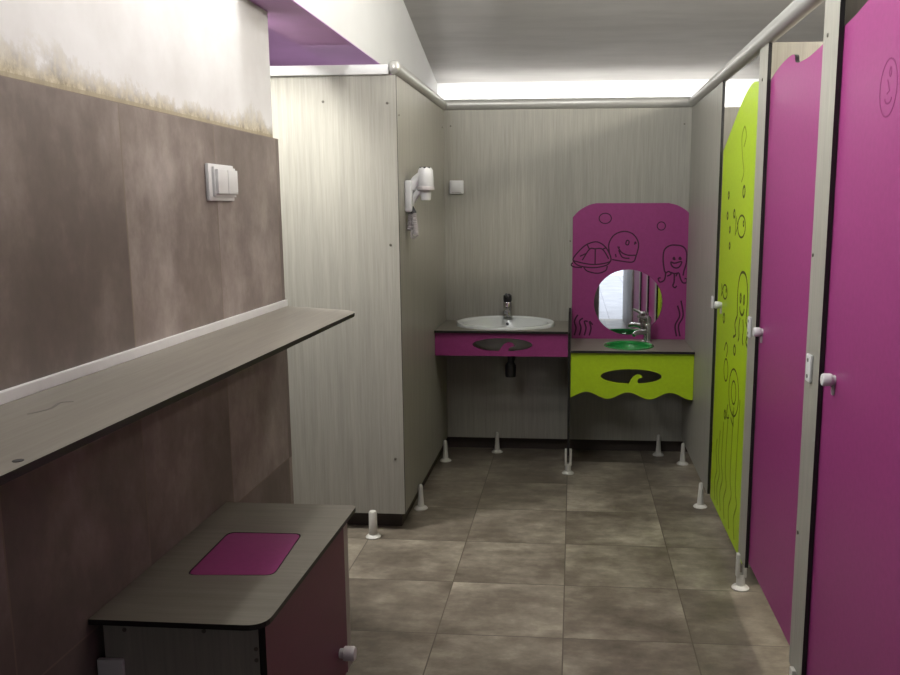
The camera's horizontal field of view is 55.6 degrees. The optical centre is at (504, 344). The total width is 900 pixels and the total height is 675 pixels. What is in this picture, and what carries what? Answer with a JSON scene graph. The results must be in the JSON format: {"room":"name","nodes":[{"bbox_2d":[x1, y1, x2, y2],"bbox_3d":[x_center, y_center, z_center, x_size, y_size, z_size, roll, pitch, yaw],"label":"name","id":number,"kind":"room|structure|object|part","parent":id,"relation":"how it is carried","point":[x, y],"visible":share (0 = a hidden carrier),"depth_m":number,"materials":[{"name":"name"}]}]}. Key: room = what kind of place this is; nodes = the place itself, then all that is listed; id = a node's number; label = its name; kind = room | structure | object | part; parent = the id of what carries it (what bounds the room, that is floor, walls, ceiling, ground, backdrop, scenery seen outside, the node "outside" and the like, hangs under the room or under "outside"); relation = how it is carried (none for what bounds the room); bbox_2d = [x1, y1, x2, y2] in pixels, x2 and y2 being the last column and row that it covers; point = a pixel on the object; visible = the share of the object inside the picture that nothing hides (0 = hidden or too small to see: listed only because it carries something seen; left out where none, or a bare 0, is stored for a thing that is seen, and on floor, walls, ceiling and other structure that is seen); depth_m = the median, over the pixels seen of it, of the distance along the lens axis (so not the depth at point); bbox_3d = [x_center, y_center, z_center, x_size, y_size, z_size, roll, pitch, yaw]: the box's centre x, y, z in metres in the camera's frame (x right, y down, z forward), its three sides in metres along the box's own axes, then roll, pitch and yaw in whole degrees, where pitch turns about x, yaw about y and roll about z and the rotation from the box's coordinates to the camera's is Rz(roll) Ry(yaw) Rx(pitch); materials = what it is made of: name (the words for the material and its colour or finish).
{"room":"public restroom","nodes":[
{"label":"public restroom","id":0,"kind":"room"},
{"bbox_2d":[0,0,272,137],"bbox_3d":[-1.090,-0.754,0.914,0.166,4.200,4.266,1,9,5],"label":"wall","id":1,"kind":"structure","parent":0,"point":[208,61],"depth_m":2.19,"materials":[{"name":"white paint"}]},
{"bbox_2d":[0,75,293,674],"bbox_3d":[-0.997,0.458,1.111,0.014,1.745,4.280,1,9,5],"label":"wall tiles","id":2,"kind":"structure","parent":1,"relation":"attached to","point":[112,242],"depth_m":2.00,"materials":[{"name":"tile"}]},
{"bbox_2d":[205,163,237,200],"bbox_3d":[-0.851,-0.489,2.563,0.028,0.108,0.185,1,9,5],"label":"light switch","id":3,"kind":"object","parent":2,"relation":"attached to","point":[221,180],"visible":1,"depth_m":2.53,"materials":[{"name":"white plastic"}]},
{"bbox_3d":[-0.849,-0.492,2.571,0.009,0.088,0.158,1,9,5],"label":"frame","id":4,"kind":"part","parent":3,"relation":"part of","materials":[{"name":"white plastic"}]},
{"bbox_2d":[0,300,354,485],"bbox_3d":[-0.769,0.122,1.874,0.313,0.162,2.625,1,9,5],"label":"wall shelf","id":5,"kind":"object","parent":1,"relation":"attached to","point":[43,420],"visible":1,"depth_m":1.77,"materials":[{"name":"grey laminate"}]},
{"bbox_2d":[268,27,331,65],"bbox_3d":[-1.553,-1.585,4.671,1.530,0.100,2.450,1,9,5],"label":"wall","id":6,"kind":"structure","parent":0,"point":[283,51],"depth_m":4.33,"materials":[{"name":"purple paint"}]},
{"bbox_2d":[294,0,436,92],"bbox_3d":[-0.704,-1.887,4.197,0.230,1.017,3.150,1,9,5],"label":"wall header","id":7,"kind":"structure","parent":0,"point":[384,30],"depth_m":4.09,"materials":[{"name":"white paint"}]},
{"bbox_2d":[249,0,391,74],"bbox_3d":[-0.704,-1.383,4.279,0.230,0.003,3.150,1,9,5],"label":"trim","id":8,"kind":"structure","parent":7,"relation":"attached to","point":[288,18],"depth_m":3.37,"materials":[{"name":"purple paint"}]},
{"bbox_2d":[347,437,448,525],"bbox_3d":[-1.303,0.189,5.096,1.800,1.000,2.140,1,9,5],"label":"baseboard","id":9,"kind":"structure","parent":0,"point":[383,519],"depth_m":4.06,"materials":[{"name":"brown tile"}]},
{"bbox_2d":[346,440,790,674],"bbox_3d":[-0.132,1.149,2.601,4.750,0.100,7.370,1,9,5],"label":"floor","id":10,"kind":"structure","parent":0,"point":[514,564],"depth_m":3.50,"materials":[{"name":"tile"}]},
{"bbox_2d":[88,502,356,674],"bbox_3d":[-0.677,0.846,2.299,0.440,0.596,0.765,1,9,5],"label":"base cabinet","id":11,"kind":"object","parent":10,"relation":"on","point":[254,588],"visible":1,"depth_m":2.10,"materials":[{"name":"grey laminate"}]},
{"bbox_3d":[-0.893,0.756,1.932,0.060,0.092,0.012,1,9,5],"label":"plate","id":12,"kind":"part","parent":11,"relation":"part of","materials":[{"name":"white plastic"}]},
{"bbox_3d":[-0.728,0.864,1.949,0.360,0.493,0.013,1,9,5],"label":"panel","id":13,"kind":"part","parent":11,"relation":"part of","materials":[{"name":"grey laminate"}]},
{"bbox_3d":[-0.514,0.811,2.250,0.013,0.480,0.650,1,9,5],"label":"door","id":14,"kind":"part","parent":11,"relation":"part of","materials":[{"name":"laminate"}]},
{"bbox_3d":[-0.488,0.758,2.597,0.013,0.493,0.046,1,9,5],"label":"frame","id":15,"kind":"part","parent":11,"relation":"part of","materials":[{"name":"silver metal"}]},
{"bbox_3d":[-0.464,0.911,2.510,0.047,0.044,0.044,1,9,5],"label":"knob","id":16,"kind":"part","parent":11,"relation":"part of","materials":[{"name":"white plastic"}]},
{"bbox_2d":[270,75,405,539],"bbox_3d":[-1.360,-0.147,3.844,1.778,2.064,0.133,1,9,5],"label":"partition panel","id":17,"kind":"object","parent":10,"relation":"on","point":[337,136],"visible":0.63,"depth_m":3.82,"materials":[{"name":"grey laminate"}]},
{"bbox_2d":[396,75,450,511],"bbox_3d":[-0.393,-0.255,4.500,0.072,2.064,1.347,1,9,5],"label":"partition panel","id":18,"kind":"object","parent":10,"relation":"on","point":[420,122],"visible":1,"depth_m":4.35,"materials":[{"name":"grey laminate"}]},
{"bbox_2d":[404,167,434,238],"bbox_3d":[-0.390,-0.653,3.918,0.133,0.327,0.086,1,9,5],"label":"hair dryer","id":19,"kind":"object","parent":18,"relation":"attached to","point":[422,183],"visible":1,"depth_m":3.88,"materials":[{"name":"white plastic"}]},
{"bbox_3d":[-0.425,-0.553,3.920,0.058,0.128,0.034,1,9,5],"label":"cord","id":20,"kind":"part","parent":19,"relation":"part of","materials":[{"name":"white plastic"}]},
{"bbox_3d":[-0.404,-0.753,3.905,0.097,0.098,0.056,1,9,5],"label":"handle","id":21,"kind":"part","parent":19,"relation":"part of","materials":[{"name":"white plastic"}]},
{"bbox_2d":[562,308,573,474],"bbox_3d":[0.374,0.257,4.969,0.070,0.900,0.465,1,9,5],"label":"divider","id":22,"kind":"object","parent":10,"relation":"on","point":[568,452],"visible":1,"depth_m":4.79,"materials":[{"name":"grey laminate"}]},
{"bbox_3d":[0.375,0.202,4.967,0.013,0.790,0.450,1,9,5],"label":"panel","id":23,"kind":"part","parent":22,"relation":"part of","materials":[{"name":"grey laminate"}]},
{"bbox_2d":[443,107,739,456],"bbox_3d":[0.989,-0.343,5.029,2.712,2.064,0.083,1,9,5],"label":"partition panel","id":24,"kind":"object","parent":10,"relation":"on","point":[526,174],"visible":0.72,"depth_m":5.08,"materials":[{"name":"grey laminate"}]},
{"bbox_2d":[450,180,463,193],"bbox_3d":[-0.288,-0.938,5.053,0.082,0.079,0.022,1,9,5],"label":"wall socket","id":25,"kind":"object","parent":24,"relation":"attached to","point":[456,186],"visible":1,"depth_m":5.04,"materials":[{"name":"white plastic"}]},
{"bbox_3d":[-0.288,-0.941,5.044,0.068,0.059,0.005,1,9,5],"label":"lid","id":26,"kind":"part","parent":25,"relation":"part of","materials":[{"name":"white plastic"}]},
{"bbox_2d":[434,320,568,356],"bbox_3d":[-0.005,-0.042,4.955,0.746,0.144,0.454,1,9,5],"label":"countertop","id":27,"kind":"structure","parent":24,"relation":"attached to","point":[451,339],"depth_m":4.75,"materials":[{"name":"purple laminate"}]},
{"bbox_2d":[457,315,554,377],"bbox_3d":[0.004,0.018,4.980,0.570,0.341,0.424,1,9,5],"label":"washbasin","id":28,"kind":"object","parent":27,"relation":"in","point":[499,322],"visible":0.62,"depth_m":4.96,"materials":[{"name":"white ceramic"}]},
{"bbox_3d":[0.002,-0.059,4.950,0.570,0.180,0.390,1,9,5],"label":"bowl","id":29,"kind":"part","parent":28,"relation":"part of","materials":[{"name":"white ceramic"}]},
{"bbox_2d":[503,293,512,316],"bbox_3d":[0.011,-0.236,5.034,0.060,0.150,0.167,1,9,5],"label":"faucet","id":30,"kind":"object","parent":28,"relation":"on","point":[507,298],"visible":1,"depth_m":5.07,"materials":[{"name":"silver metal"}]},
{"bbox_3d":[0.010,-0.208,5.024,0.034,0.039,0.139,1,9,5],"label":"spout","id":31,"kind":"part","parent":30,"relation":"part of","materials":[{"name":"silver metal"}]},
{"bbox_3d":[0.012,-0.282,5.044,0.052,0.061,0.123,1,9,5],"label":"lever","id":32,"kind":"part","parent":30,"relation":"part of","materials":[{"name":"plastic"}]},
{"bbox_2d":[270,0,824,109],"bbox_3d":[-0.702,-1.031,2.657,3.257,0.060,4.846,1,9,5],"label":"rail","id":33,"kind":"object","parent":24,"relation":"on","point":[797,10],"visible":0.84,"depth_m":3.83,"materials":[{"name":"silver metal"}]},
{"bbox_2d":[571,203,688,339],"bbox_3d":[0.743,-0.435,5.054,0.704,0.806,0.015,1,9,5],"label":"mirror","id":34,"kind":"object","parent":24,"relation":"attached to","point":[629,260],"visible":0.99,"depth_m":5.05,"materials":[{"name":"laminate"}]},
{"bbox_2d":[594,270,661,334],"bbox_3d":[0.736,-0.256,5.086,0.405,0.391,0.006,1,9,5],"label":"mirror glass","id":35,"kind":"object","parent":34,"relation":"attached to","point":[620,296],"depth_m":5.08,"materials":[{"name":"silver mirror"}]},
{"bbox_2d":[570,338,694,399],"bbox_3d":[0.720,0.133,4.925,0.679,0.273,0.454,1,9,5],"label":"countertop","id":36,"kind":"structure","parent":24,"relation":"attached to","point":[673,359],"depth_m":4.72,"materials":[{"name":"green laminate"}]},
{"bbox_2d":[604,341,653,349],"bbox_3d":[0.710,0.057,4.876,0.284,0.121,0.300,1,9,5],"label":"washbasin","id":37,"kind":"object","parent":36,"relation":"in","point":[622,345],"visible":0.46,"depth_m":4.97,"materials":[{"name":"green ceramic"}]},
{"bbox_2d":[632,315,651,342],"bbox_3d":[0.798,-0.094,4.953,0.158,0.167,0.056,-9,13,-44],"label":"faucet","id":38,"kind":"object","parent":36,"relation":"on","point":[646,331],"visible":1,"depth_m":4.96,"materials":[{"name":"silver metal"}]},
{"bbox_3d":[0.788,-0.071,4.948,0.132,0.038,0.032,-9,13,-42],"label":"spout","id":39,"kind":"part","parent":38,"relation":"part of","materials":[{"name":"silver metal"}]},
{"bbox_3d":[0.809,-0.150,4.957,0.115,0.058,0.048,-8,12,-40],"label":"lever","id":40,"kind":"part","parent":38,"relation":"part of","materials":[{"name":"silver metal"}]},
{"bbox_2d":[677,81,725,508],"bbox_3d":[1.020,-0.265,4.547,0.072,2.064,1.025,1,9,5],"label":"partition panel","id":41,"kind":"object","parent":10,"relation":"on","point":[707,127],"visible":1,"depth_m":4.37,"materials":[{"name":"grey laminate"}]},
{"bbox_3d":[0.993,-0.205,4.071,0.009,0.058,0.040,1,9,5],"label":"latch plate","id":42,"kind":"part","parent":41,"relation":"part of","materials":[{"name":"white plastic"}]},
{"bbox_2d":[710,81,758,562],"bbox_3d":[0.967,-0.117,3.643,0.047,1.885,0.810,1,9,5],"label":"door","id":43,"kind":"structure","parent":41,"relation":"attached to","point":[739,153],"depth_m":3.62,"materials":[{"name":"laminate"}]},
{"bbox_3d":[0.984,-0.185,3.927,0.034,0.034,0.034,1,9,5],"label":"knob","id":44,"kind":"part","parent":43,"relation":"part of","materials":[{"name":"white plastic"}]},
{"bbox_2d":[731,43,772,591],"bbox_3d":[0.933,-0.045,3.192,0.070,2.064,0.135,1,9,5],"label":"post","id":45,"kind":"object","parent":10,"relation":"on","point":[753,320],"visible":1,"depth_m":3.16,"materials":[{"name":"grey laminate"}]},
{"bbox_3d":[0.923,-0.068,3.212,0.009,0.078,0.044,1,9,5],"label":"latch plate","id":46,"kind":"part","parent":45,"relation":"part of","materials":[{"name":"white plastic"}]},
{"bbox_2d":[748,44,822,645],"bbox_3d":[0.898,-0.010,2.789,0.047,1.828,0.706,1,9,5],"label":"door","id":47,"kind":"structure","parent":45,"relation":"attached to","point":[795,89],"depth_m":2.76,"materials":[{"name":"laminate"}]},
{"bbox_3d":[0.915,-0.047,3.077,0.034,0.034,0.034,1,9,5],"label":"knob","id":48,"kind":"part","parent":47,"relation":"part of","materials":[{"name":"white plastic"}]},
{"bbox_2d":[748,42,822,566],"bbox_3d":[1.578,-0.057,3.193,1.240,2.085,0.070,1,9,5],"label":"divider","id":49,"kind":"object","parent":10,"relation":"on","point":[781,51],"visible":0.02,"depth_m":3.07,"materials":[{"name":"grey laminate"}]},
{"bbox_2d":[789,0,845,674],"bbox_3d":[0.867,0.085,2.386,0.070,2.064,0.137,1,9,5],"label":"post","id":50,"kind":"object","parent":10,"relation":"on","point":[834,21],"visible":1,"depth_m":2.35,"materials":[{"name":"grey laminate"}]},
{"bbox_3d":[0.857,0.065,2.395,0.009,0.078,0.044,1,9,5],"label":"latch plate","id":51,"kind":"part","parent":50,"relation":"part of","materials":[{"name":"white plastic"}]},
{"bbox_2d":[806,0,899,674],"bbox_3d":[0.831,0.119,1.962,0.047,1.837,0.735,1,9,5],"label":"door","id":52,"kind":"structure","parent":50,"relation":"attached to","point":[854,616],"depth_m":2.01,"materials":[{"name":"laminate"}]},
{"bbox_3d":[0.846,0.091,2.226,0.034,0.034,0.034,1,9,5],"label":"knob","id":53,"kind":"part","parent":52,"relation":"part of","materials":[{"name":"white plastic"}]},
{"bbox_2d":[844,0,867,25],"bbox_3d":[1.510,0.078,2.356,1.240,2.085,0.070,1,9,5],"label":"divider","id":54,"kind":"object","parent":10,"relation":"on","point":[852,7],"visible":0.02,"depth_m":2.24,"materials":[{"name":"grey laminate"}]},
{"bbox_2d":[449,437,687,451],"bbox_3d":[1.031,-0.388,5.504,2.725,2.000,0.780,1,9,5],"label":"baseboard","id":55,"kind":"structure","parent":0,"point":[477,442],"depth_m":5.33,"materials":[{"name":"brown tile"}]},
{"bbox_2d":[437,79,758,106],"bbox_3d":[0.156,-0.765,5.961,4.750,2.600,0.100,1,9,5],"label":"wall","id":56,"kind":"structure","parent":0,"point":[736,90],"depth_m":5.72,"materials":[{"name":"white paint"}]},
{"bbox_2d":[403,0,825,82],"bbox_3d":[0.559,-2.112,2.015,3.350,1.898,7.370,1,9,5],"label":"ceiling","id":57,"kind":"structure","parent":0,"point":[462,41],"depth_m":5.03,"materials":[{"name":"white paint"}]}
]}

